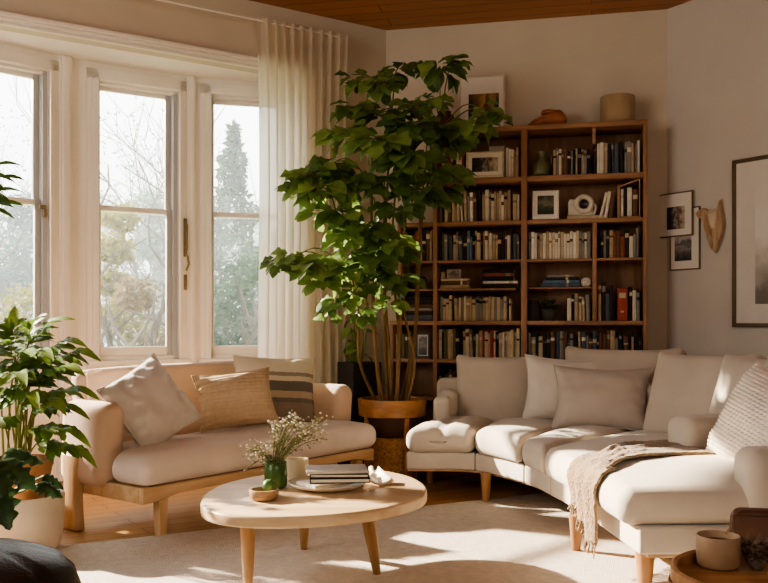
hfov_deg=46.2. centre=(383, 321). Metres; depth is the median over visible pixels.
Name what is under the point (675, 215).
picture
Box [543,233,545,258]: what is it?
book
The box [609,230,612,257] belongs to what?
book
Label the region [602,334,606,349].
book
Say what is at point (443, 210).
book
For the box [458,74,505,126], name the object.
framed print
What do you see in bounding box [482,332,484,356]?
book
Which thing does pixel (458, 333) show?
book
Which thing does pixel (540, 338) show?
book
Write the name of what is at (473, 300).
book
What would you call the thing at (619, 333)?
book
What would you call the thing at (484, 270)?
book
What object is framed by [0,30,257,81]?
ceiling
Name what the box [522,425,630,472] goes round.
seat cushion
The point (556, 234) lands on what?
book
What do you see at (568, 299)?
book
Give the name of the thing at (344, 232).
plant
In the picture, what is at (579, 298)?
book
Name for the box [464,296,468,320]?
book
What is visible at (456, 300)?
book
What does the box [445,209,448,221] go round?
book
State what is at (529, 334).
book
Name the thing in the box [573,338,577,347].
book
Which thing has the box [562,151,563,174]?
book
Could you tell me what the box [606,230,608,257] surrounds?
book
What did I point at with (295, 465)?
ceramic cup
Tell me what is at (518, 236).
book
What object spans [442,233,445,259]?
book
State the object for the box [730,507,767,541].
leather bag
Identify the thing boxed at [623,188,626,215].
book
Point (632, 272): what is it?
bookcase
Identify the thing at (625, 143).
book
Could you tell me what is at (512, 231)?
book
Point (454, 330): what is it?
book
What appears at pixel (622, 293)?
box file
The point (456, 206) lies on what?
book
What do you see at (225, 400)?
throw pillow
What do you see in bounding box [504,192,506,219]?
book
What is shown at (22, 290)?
bush
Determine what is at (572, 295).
book
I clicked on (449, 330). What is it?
book
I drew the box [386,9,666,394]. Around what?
wall
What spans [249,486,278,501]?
wooden bowl
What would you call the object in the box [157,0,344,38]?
rail
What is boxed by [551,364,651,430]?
throw pillow
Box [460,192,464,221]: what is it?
book
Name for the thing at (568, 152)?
book
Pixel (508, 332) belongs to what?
book
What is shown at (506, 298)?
book
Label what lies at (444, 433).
seat cushion
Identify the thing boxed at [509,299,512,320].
book
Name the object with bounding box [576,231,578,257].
book
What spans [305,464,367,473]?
book
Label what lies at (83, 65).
wall
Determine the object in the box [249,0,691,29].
ceiling
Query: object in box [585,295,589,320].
book
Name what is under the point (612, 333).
book
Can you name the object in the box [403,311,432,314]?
book
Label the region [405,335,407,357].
book
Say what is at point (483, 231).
book
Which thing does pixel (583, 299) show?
book
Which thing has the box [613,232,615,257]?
book
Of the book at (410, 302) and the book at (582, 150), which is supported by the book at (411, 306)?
the book at (410, 302)
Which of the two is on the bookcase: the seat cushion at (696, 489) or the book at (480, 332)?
the book at (480, 332)
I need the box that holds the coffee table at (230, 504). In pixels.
[200,470,426,582]
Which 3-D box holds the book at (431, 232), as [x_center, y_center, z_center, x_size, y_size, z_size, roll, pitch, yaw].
[0.394,-0.603,7.225,0.018,0.238,0.221,0,0,13]
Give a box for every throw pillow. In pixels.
[95,353,202,445]
[191,367,279,432]
[233,355,315,422]
[522,354,596,418]
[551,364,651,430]
[705,362,767,459]
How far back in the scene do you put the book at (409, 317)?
7.14 m
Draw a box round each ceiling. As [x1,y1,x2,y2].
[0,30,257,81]
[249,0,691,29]
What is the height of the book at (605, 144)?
0.236 m
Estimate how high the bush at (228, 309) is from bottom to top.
2.540 m
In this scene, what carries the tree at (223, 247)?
on the ground
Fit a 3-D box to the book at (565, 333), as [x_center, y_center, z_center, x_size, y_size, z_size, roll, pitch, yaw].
[1.409,0.182,6.980,0.023,0.215,0.225,0,0,13]
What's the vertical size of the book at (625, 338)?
0.187 m
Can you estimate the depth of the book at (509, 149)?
6.98 m
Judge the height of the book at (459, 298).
0.182 m
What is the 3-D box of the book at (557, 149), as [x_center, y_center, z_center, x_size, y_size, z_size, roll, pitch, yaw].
[1.352,-1.227,6.996,0.016,0.213,0.216,0,0,13]
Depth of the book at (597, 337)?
6.83 m
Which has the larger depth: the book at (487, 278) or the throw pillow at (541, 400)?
the book at (487, 278)
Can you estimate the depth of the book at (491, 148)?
7.07 m
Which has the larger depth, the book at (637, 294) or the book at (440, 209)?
the book at (440, 209)
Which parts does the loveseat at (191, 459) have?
leg, armrest, leg, backrest, frame, armrest, leg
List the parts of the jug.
handle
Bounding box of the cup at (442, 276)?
[440,272,445,278]
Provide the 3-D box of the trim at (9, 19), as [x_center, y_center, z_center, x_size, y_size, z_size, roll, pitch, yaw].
[-2.372,-1.955,5.847,4.090,0.074,0.072,0,0,-34]
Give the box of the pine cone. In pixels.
[740,533,767,570]
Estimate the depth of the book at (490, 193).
7.02 m
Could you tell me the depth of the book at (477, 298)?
7.04 m
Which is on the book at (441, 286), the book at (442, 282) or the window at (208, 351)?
the book at (442, 282)
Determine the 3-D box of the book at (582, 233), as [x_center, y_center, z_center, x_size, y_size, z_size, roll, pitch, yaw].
[1.536,-0.581,6.947,0.019,0.195,0.210,0,0,13]
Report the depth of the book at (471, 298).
7.04 m
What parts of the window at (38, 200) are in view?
sash, sash, frame, sill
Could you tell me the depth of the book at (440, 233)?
7.10 m
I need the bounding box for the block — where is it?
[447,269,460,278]
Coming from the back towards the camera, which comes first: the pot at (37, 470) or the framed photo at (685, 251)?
the framed photo at (685, 251)
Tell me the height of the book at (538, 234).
0.203 m
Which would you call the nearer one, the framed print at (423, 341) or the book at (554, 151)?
the book at (554, 151)
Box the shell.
[581,277,591,286]
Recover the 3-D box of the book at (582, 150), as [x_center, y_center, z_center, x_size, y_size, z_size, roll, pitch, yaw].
[1.532,-1.217,6.941,0.020,0.194,0.181,0,0,13]
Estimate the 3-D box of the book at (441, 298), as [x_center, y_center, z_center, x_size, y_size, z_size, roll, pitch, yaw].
[0.477,-0.106,7.216,0.024,0.191,0.212,0,0,13]
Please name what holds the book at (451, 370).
on the bookcase
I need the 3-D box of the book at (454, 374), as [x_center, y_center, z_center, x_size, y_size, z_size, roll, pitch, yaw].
[0.577,0.491,7.182,0.033,0.198,0.218,0,0,13]
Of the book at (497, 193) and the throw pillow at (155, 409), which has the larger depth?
the book at (497, 193)
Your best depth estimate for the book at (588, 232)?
6.84 m
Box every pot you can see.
[0,454,53,500]
[0,489,64,547]
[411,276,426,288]
[541,309,556,320]
[600,93,634,121]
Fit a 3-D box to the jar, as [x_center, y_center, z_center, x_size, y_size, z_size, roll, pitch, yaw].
[-0.489,0.691,4.072,0.106,0.118,0.105,0,0,0]
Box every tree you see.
[0,99,106,318]
[0,190,32,345]
[6,76,258,321]
[100,157,218,346]
[100,192,157,346]
[121,119,258,345]
[150,201,258,344]
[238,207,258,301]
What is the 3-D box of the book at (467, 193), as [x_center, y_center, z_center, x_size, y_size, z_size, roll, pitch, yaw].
[0.659,-0.907,7.153,0.030,0.245,0.201,0,0,13]
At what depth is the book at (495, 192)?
7.00 m
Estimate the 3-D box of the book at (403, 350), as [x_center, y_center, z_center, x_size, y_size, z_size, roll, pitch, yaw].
[0.176,0.192,7.279,0.027,0.195,0.225,0,0,13]
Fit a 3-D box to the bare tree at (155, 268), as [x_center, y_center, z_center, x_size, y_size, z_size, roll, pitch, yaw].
[-5.223,-2.170,20.679,5.764,7.383,7.036,0,0,11]
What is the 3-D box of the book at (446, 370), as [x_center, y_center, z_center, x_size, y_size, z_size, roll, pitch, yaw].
[0.492,0.486,7.207,0.023,0.208,0.220,0,0,13]
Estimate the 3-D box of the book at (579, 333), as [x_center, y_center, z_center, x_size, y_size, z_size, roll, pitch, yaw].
[1.510,0.182,6.942,0.027,0.215,0.179,0,0,13]
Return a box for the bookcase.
[390,119,647,423]
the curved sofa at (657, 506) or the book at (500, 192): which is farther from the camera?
the book at (500, 192)
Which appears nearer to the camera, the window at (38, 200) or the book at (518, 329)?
the window at (38, 200)
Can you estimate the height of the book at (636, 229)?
0.225 m
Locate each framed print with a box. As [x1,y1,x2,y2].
[415,332,430,357]
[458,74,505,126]
[732,155,767,326]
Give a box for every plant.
[0,161,23,218]
[0,447,63,529]
[259,54,513,400]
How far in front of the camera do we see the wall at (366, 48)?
6.67 m
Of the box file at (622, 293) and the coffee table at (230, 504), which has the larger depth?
the box file at (622, 293)
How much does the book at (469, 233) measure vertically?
0.232 m
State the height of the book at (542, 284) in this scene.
0.032 m
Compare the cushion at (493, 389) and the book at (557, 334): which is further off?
the book at (557, 334)
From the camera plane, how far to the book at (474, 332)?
7.04 m
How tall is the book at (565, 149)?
0.210 m
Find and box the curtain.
[257,17,347,464]
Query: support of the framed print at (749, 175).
attached to the wall at (717, 50)
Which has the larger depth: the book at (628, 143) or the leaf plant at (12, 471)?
the book at (628, 143)
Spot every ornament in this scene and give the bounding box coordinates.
[528,109,566,124]
[568,194,596,215]
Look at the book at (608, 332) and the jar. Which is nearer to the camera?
the jar
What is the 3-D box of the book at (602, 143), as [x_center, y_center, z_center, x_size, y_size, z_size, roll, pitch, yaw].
[1.671,-1.239,6.911,0.029,0.238,0.207,0,0,13]
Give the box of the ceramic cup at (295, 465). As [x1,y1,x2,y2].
[287,457,308,479]
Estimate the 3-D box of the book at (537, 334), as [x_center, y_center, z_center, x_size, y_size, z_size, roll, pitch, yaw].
[1.203,0.186,7.040,0.022,0.208,0.204,0,0,13]
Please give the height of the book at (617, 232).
0.206 m
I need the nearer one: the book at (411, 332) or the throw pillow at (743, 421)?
the throw pillow at (743, 421)
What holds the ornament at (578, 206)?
on the book at (586, 216)
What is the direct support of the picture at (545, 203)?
attached to the framed photo at (545, 205)
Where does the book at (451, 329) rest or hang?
on the bookcase
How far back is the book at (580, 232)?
6.87 m
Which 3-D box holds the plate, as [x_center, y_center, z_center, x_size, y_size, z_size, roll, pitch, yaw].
[-0.255,0.734,4.066,0.356,0.032,0.356,0,0,0]
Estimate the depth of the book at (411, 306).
7.14 m
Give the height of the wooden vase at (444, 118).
0.165 m
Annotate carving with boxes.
[696,199,724,252]
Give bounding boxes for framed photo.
[466,151,503,177]
[532,190,558,219]
[660,190,692,237]
[670,206,700,270]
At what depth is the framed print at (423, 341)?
7.14 m
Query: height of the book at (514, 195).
0.202 m
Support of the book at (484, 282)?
on the book at (484, 285)
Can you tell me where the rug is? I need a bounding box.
[55,493,672,582]
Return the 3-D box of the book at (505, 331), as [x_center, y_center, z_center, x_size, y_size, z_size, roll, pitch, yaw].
[0.971,0.181,7.097,0.016,0.217,0.215,0,0,13]
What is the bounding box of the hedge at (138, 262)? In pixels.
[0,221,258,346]
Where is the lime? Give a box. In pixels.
[262,479,275,490]
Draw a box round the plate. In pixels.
[288,475,364,491]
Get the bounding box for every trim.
[0,11,257,68]
[56,55,71,481]
[187,76,195,361]
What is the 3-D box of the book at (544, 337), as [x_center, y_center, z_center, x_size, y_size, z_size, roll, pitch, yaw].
[1.256,0.200,7.014,0.028,0.180,0.178,0,0,13]
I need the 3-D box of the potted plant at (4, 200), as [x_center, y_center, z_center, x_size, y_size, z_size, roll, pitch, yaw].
[-2.230,0.125,4.986,0.377,2.049,0.320,0,0,29]
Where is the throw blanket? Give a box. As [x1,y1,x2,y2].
[566,439,715,558]
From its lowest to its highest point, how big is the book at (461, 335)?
0.191 m
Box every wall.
[0,0,385,394]
[0,43,78,477]
[79,60,186,369]
[196,77,257,361]
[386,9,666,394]
[667,0,767,358]
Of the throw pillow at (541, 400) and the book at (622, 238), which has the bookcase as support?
the book at (622, 238)
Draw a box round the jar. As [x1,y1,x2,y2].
[264,460,287,488]
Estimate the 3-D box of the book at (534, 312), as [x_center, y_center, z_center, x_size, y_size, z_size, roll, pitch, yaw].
[1.165,-0.090,7.013,0.132,0.160,0.132,0,0,0]
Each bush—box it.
[0,282,32,346]
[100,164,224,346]
[108,276,164,346]
[214,248,258,345]
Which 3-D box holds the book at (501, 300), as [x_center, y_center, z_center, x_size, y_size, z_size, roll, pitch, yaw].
[0.940,-0.096,7.108,0.026,0.171,0.226,0,0,13]
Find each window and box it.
[0,49,64,380]
[85,67,191,369]
[199,83,258,361]
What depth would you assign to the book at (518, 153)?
6.97 m
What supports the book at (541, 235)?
on the bookcase
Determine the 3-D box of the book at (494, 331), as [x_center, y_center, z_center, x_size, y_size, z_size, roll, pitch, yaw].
[0.885,0.179,7.106,0.016,0.221,0.226,0,0,13]
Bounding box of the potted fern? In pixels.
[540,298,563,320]
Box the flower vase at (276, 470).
[240,410,333,488]
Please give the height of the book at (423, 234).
0.225 m
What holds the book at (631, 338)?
on the bookcase
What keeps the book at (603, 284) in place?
on the bookcase
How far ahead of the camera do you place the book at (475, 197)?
7.04 m
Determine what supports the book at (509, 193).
on the bookcase
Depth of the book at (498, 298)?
7.01 m
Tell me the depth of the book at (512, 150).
6.98 m
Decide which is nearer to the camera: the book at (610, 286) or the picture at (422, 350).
the book at (610, 286)
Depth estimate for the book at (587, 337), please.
6.86 m
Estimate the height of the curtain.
3.410 m
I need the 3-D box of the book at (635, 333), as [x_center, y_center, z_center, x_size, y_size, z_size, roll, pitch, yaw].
[1.919,0.179,6.866,0.031,0.221,0.185,0,0,13]
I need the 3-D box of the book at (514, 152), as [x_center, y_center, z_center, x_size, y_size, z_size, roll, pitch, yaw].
[1.036,-1.221,7.070,0.016,0.201,0.181,0,0,13]
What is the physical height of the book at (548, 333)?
0.212 m
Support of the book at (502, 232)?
on the bookcase
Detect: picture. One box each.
[418,336,426,354]
[448,270,458,277]
[468,93,498,117]
[472,157,497,171]
[537,195,553,214]
[667,206,684,229]
[675,236,690,260]
[755,171,767,303]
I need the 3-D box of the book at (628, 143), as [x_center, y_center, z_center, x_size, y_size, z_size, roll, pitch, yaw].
[1.869,-1.238,6.878,0.029,0.236,0.231,0,0,13]
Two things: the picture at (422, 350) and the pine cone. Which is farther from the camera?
the picture at (422, 350)
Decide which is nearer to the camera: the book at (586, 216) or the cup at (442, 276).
the book at (586, 216)
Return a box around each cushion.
[112,420,375,485]
[406,415,492,452]
[456,355,536,421]
[475,417,561,462]
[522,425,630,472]
[545,430,667,486]
[565,346,686,382]
[596,454,748,524]
[643,351,766,432]
[708,354,767,414]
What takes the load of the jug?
on the bookcase
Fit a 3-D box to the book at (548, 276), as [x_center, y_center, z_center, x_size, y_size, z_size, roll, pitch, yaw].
[1.381,-0.353,7.030,0.200,0.018,0.201,0,0,13]
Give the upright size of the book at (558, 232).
0.209 m
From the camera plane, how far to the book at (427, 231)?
7.13 m
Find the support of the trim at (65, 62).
attached to the wall at (40, 419)
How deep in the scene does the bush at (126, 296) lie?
11.28 m
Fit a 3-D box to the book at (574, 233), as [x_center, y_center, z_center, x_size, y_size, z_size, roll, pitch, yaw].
[1.476,-0.584,6.964,0.023,0.202,0.171,0,0,13]
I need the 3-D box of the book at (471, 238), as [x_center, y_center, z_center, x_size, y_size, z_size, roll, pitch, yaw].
[0.699,-0.574,7.117,0.017,0.181,0.171,0,0,13]
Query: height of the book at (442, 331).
0.214 m
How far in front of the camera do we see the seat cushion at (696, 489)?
3.77 m
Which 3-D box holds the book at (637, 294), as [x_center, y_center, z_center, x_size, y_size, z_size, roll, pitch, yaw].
[1.932,-0.115,6.860,0.023,0.210,0.218,0,0,13]
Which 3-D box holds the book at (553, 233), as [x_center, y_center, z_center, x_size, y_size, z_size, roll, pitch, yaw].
[1.324,-0.586,7.007,0.024,0.205,0.183,0,0,13]
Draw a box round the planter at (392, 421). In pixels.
[358,395,426,479]
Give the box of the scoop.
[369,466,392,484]
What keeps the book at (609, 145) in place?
on the bookcase
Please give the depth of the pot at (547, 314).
6.94 m
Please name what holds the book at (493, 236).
on the bookcase
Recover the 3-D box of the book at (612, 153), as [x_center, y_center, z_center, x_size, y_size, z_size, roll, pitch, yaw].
[1.753,-1.242,6.911,0.025,0.242,0.195,0,0,13]
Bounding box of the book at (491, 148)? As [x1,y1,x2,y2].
[489,146,504,176]
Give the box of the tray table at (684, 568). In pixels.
[668,546,767,582]
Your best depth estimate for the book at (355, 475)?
3.91 m
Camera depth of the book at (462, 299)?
7.08 m
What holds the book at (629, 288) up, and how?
on the bookcase
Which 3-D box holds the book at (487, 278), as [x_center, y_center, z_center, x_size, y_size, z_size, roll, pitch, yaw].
[0.911,-0.339,7.106,0.240,0.034,0.204,0,0,13]
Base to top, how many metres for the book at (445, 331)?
0.226 m
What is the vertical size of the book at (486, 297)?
0.182 m
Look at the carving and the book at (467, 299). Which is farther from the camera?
the book at (467, 299)
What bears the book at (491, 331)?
on the bookcase
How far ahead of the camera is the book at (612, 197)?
6.81 m
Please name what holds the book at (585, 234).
on the bookcase
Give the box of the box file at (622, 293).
[617,288,627,320]
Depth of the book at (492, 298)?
7.02 m
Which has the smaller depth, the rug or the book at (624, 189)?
the rug
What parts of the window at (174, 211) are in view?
sash, sash, sill, frame, lock plate, handle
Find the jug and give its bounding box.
[533,151,552,175]
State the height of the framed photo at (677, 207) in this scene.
0.338 m
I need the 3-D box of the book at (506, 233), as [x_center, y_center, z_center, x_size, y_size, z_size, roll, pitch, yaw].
[0.973,-0.594,7.112,0.018,0.222,0.229,0,0,13]
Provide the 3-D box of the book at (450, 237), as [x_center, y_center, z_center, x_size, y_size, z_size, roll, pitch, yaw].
[0.550,-0.585,7.208,0.041,0.204,0.229,0,0,13]
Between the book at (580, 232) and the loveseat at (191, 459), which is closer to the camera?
the loveseat at (191, 459)
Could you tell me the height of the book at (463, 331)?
0.216 m
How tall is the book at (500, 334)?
0.204 m
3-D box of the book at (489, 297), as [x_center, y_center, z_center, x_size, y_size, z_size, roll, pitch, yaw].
[0.846,-0.105,7.117,0.021,0.190,0.220,0,0,13]
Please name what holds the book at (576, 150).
on the bookcase
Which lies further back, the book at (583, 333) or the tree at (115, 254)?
the tree at (115, 254)
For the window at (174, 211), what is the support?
in the wall at (83, 65)
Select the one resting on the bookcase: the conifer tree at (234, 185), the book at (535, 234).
the book at (535, 234)
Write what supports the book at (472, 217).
on the bookcase
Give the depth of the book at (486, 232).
7.01 m
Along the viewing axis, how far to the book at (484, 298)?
7.04 m
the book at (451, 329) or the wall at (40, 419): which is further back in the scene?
the book at (451, 329)
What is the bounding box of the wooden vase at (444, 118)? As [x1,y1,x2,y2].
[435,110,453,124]
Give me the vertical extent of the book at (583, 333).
0.214 m
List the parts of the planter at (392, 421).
leg, pot, leg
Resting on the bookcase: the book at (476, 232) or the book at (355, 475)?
the book at (476, 232)
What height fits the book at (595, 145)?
0.235 m
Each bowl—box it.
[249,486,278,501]
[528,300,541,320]
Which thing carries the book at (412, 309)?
on the book at (407, 312)
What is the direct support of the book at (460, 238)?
on the bookcase
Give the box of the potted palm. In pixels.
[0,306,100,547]
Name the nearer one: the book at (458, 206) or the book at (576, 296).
the book at (576, 296)
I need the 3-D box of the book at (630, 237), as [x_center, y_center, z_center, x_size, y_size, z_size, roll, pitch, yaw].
[1.883,-0.565,6.867,0.029,0.163,0.213,0,0,13]
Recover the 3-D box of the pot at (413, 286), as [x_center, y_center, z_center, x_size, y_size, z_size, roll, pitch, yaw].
[0.280,-0.314,7.218,0.124,0.100,0.124,0,0,0]
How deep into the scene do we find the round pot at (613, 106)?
6.79 m
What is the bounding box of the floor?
[59,471,545,545]
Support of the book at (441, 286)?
on the bookcase
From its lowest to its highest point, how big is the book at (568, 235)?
0.191 m
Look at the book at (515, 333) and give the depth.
6.98 m
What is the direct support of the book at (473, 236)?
on the bookcase
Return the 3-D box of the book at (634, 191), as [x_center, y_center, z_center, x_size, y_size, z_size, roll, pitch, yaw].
[1.910,-0.898,6.860,0.035,0.200,0.181,0,0,13]
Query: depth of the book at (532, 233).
6.93 m
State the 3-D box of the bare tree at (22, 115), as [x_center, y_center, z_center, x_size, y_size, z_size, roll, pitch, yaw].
[-9.957,-1.861,21.011,6.815,6.765,5.298,0,0,-20]
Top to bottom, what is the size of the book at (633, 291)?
0.229 m
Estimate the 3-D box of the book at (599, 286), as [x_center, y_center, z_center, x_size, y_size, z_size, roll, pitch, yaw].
[1.655,-0.144,6.913,0.025,0.267,0.196,0,0,13]
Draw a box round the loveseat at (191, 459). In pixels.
[61,361,375,534]
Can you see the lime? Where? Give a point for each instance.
(268, 484)
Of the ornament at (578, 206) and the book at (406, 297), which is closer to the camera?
the ornament at (578, 206)
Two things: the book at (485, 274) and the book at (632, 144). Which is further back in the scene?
the book at (485, 274)
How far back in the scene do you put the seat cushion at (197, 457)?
5.10 m
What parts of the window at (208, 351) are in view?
sill, sash, sash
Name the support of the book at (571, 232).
on the bookcase
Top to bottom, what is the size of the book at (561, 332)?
0.218 m
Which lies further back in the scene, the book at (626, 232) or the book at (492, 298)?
the book at (492, 298)
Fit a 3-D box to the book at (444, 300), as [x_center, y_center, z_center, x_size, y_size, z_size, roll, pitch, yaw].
[0.496,-0.097,7.189,0.022,0.174,0.177,0,0,13]
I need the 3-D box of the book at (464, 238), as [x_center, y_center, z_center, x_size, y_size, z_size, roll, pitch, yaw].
[0.656,-0.575,7.143,0.028,0.184,0.179,0,0,13]
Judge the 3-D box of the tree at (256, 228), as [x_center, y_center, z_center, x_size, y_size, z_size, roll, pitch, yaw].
[-3.881,-1.390,29.992,3.967,5.465,2.620,0,0,42]
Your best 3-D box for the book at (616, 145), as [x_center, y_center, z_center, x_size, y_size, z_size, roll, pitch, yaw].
[1.773,-1.235,6.872,0.029,0.229,0.174,0,0,13]
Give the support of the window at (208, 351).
in the wall at (198, 80)
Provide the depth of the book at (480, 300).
7.03 m
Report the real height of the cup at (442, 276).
0.052 m
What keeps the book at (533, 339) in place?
on the bookcase
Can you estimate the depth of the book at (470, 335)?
7.04 m
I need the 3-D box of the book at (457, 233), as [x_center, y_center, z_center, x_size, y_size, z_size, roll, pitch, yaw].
[0.595,-0.596,7.160,0.016,0.225,0.176,0,0,13]
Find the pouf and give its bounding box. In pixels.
[0,538,80,582]
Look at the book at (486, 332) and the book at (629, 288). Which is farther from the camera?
the book at (486, 332)
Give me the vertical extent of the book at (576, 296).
0.206 m
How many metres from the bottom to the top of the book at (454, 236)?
0.200 m
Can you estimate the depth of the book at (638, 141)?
6.77 m
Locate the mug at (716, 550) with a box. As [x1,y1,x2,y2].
[696,528,740,570]
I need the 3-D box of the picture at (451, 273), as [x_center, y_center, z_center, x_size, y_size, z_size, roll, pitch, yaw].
[0.552,-0.379,7.124,0.090,0.058,0.005,0,0,13]
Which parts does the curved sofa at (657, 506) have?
leg, armrest, panel, armrest, leg, panel, panel, panel, leg, leg, panel, armrest, armrest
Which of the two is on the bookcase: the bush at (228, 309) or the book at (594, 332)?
the book at (594, 332)
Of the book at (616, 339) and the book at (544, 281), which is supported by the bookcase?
the book at (616, 339)
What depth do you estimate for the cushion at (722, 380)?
5.20 m
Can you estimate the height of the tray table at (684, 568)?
0.445 m
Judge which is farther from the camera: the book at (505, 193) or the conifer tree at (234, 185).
the conifer tree at (234, 185)
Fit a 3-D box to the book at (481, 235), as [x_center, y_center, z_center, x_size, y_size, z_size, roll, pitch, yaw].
[0.782,-0.581,7.113,0.017,0.194,0.178,0,0,13]
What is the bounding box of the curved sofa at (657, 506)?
[406,346,767,582]
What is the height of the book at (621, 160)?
0.243 m
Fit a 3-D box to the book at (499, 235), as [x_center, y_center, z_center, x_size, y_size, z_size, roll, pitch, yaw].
[0.920,-0.584,7.095,0.027,0.202,0.188,0,0,13]
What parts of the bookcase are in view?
panel, panel, shelf, shelf, shelf, panel, shelf, shelf, shelf, panel, shelf, shelf, shelf, shelf, shelf, shelf, panel, shelf, shelf, shelf, shelf, shelf, shelf, panel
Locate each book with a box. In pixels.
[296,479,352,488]
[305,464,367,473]
[310,467,368,477]
[310,476,369,483]
[401,334,407,357]
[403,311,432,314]
[403,315,432,320]
[405,296,432,299]
[405,300,432,304]
[405,308,432,310]
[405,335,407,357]
[408,331,412,357]
[410,305,432,307]
[422,233,425,260]
[426,230,429,260]
[430,231,432,260]
[439,207,441,221]
[439,329,445,358]
[440,233,441,259]
[440,285,471,288]
[440,297,446,320]
[441,278,470,281]
[441,281,469,284]
[442,208,444,221]
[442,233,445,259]
[442,331,443,358]
[442,369,448,377]
[443,299,445,320]
[444,234,448,259]
[444,330,447,358]
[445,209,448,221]
[446,299,448,320]
[448,235,452,259]
[448,329,450,358]
[449,204,451,221]
[449,295,455,320]
[449,369,455,377]
[451,329,452,358]
[452,203,454,221]
[452,370,456,377]
[453,235,455,259]
[453,329,458,358]
[454,298,458,320]
[455,206,456,221]
[456,232,460,259]
[456,331,461,356]
[457,202,460,221]
[458,236,462,259]
[459,298,460,320]
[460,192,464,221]
[460,334,462,354]
[461,298,463,320]
[462,156,464,166]
[463,191,468,220]
[463,237,466,259]
[463,331,464,355]
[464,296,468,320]
[465,329,472,356]
[466,298,469,320]
[467,196,469,220]
[467,231,472,259]
[469,334,472,356]
[470,192,474,220]
[470,237,472,259]
[470,297,474,320]
[472,299,475,320]
[473,194,478,220]
[473,236,474,259]
[473,331,477,356]
[475,231,478,259]
[476,297,481,320]
[476,334,478,356]
[477,233,482,259]
[478,192,482,220]
[479,299,482,320]
[479,331,484,356]
[481,235,482,259]
[482,195,484,220]
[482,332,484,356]
[483,231,484,259]
[483,269,515,273]
[483,276,515,280]
[483,281,518,283]
[483,284,518,288]
[483,297,485,320]
[484,273,514,276]
[485,190,489,220]
[485,231,489,259]
[485,331,489,356]
[486,297,487,320]
[488,233,493,259]
[488,296,490,320]
[488,333,489,356]
[489,146,504,176]
[489,192,491,220]
[490,330,495,356]
[491,194,493,220]
[491,297,496,320]
[492,235,495,259]
[494,191,496,220]
[494,331,498,356]
[495,298,496,320]
[496,235,497,259]
[496,332,500,356]
[497,193,498,220]
[497,297,501,320]
[498,234,500,259]
[499,191,503,220]
[499,333,501,356]
[500,299,503,320]
[501,195,503,220]
[501,231,504,259]
[502,332,504,356]
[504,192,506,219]
[504,296,508,320]
[505,231,509,258]
[505,331,507,356]
[506,148,508,176]
[507,190,512,219]
[507,235,510,258]
[507,331,509,356]
[509,149,510,176]
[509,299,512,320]
[510,330,515,356]
[511,149,514,176]
[511,229,514,258]
[513,194,516,219]
[513,234,516,258]
[514,152,515,176]
[514,332,516,356]
[516,147,520,176]
[517,194,520,219]
[517,235,520,258]
[517,328,520,356]
[528,333,531,354]
[529,232,530,258]
[531,232,534,258]
[531,337,535,354]
[534,233,536,258]
[536,332,539,356]
[537,233,539,258]
[539,336,542,356]
[540,234,542,258]
[541,283,579,286]
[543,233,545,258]
[543,280,578,282]
[543,336,546,357]
[546,231,549,258]
[546,277,578,279]
[547,275,573,277]
[547,332,550,357]
[549,233,551,258]
[551,332,554,358]
[552,232,554,258]
[553,150,555,174]
[555,233,557,258]
[555,332,559,358]
[556,148,558,174]
[558,232,559,258]
[559,149,561,174]
[560,232,563,258]
[560,331,563,359]
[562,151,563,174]
[564,148,567,174]
[564,234,566,258]
[564,331,567,359]
[567,151,570,174]
[567,215,607,218]
[567,234,569,257]
[567,298,570,320]
[570,231,572,257]
[570,333,573,345]
[571,151,572,174]
[571,294,573,320]
[573,149,574,173]
[573,232,575,257]
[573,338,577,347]
[574,294,578,320]
[575,149,577,173]
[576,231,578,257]
[578,148,580,173]
[578,297,581,320]
[578,332,580,347]
[579,231,581,257]
[581,149,583,173]
[582,233,583,257]
[582,297,584,320]
[582,332,585,348]
[584,150,586,173]
[584,233,586,257]
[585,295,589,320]
[586,336,588,348]
[587,149,589,173]
[587,231,590,257]
[589,338,592,348]
[593,331,595,348]
[594,144,596,173]
[596,335,598,349]
[597,144,599,173]
[598,231,600,257]
[598,285,600,320]
[599,192,607,217]
[599,333,601,349]
[600,142,603,173]
[601,237,602,257]
[601,282,605,320]
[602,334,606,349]
[603,230,605,257]
[604,143,607,172]
[604,191,610,217]
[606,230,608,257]
[606,294,609,320]
[607,330,609,349]
[608,144,610,172]
[608,192,614,217]
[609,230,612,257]
[609,285,612,320]
[610,330,614,349]
[611,142,613,172]
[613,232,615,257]
[614,143,618,172]
[615,338,617,349]
[616,231,619,257]
[618,332,621,349]
[619,141,623,172]
[620,189,622,215]
[620,236,624,257]
[622,335,628,349]
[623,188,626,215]
[624,142,626,172]
[624,230,628,257]
[627,142,630,172]
[627,187,631,215]
[628,287,631,320]
[629,236,632,257]
[630,336,633,349]
[631,143,633,171]
[632,189,637,215]
[632,290,635,320]
[633,234,635,256]
[633,331,637,349]
[634,145,636,171]
[635,228,638,256]
[636,140,639,171]
[636,293,639,320]
[638,337,641,349]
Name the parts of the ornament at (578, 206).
handle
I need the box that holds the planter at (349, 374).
[337,320,381,463]
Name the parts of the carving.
mounting plate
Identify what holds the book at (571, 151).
on the bookcase
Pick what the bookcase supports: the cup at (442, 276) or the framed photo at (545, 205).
the framed photo at (545, 205)

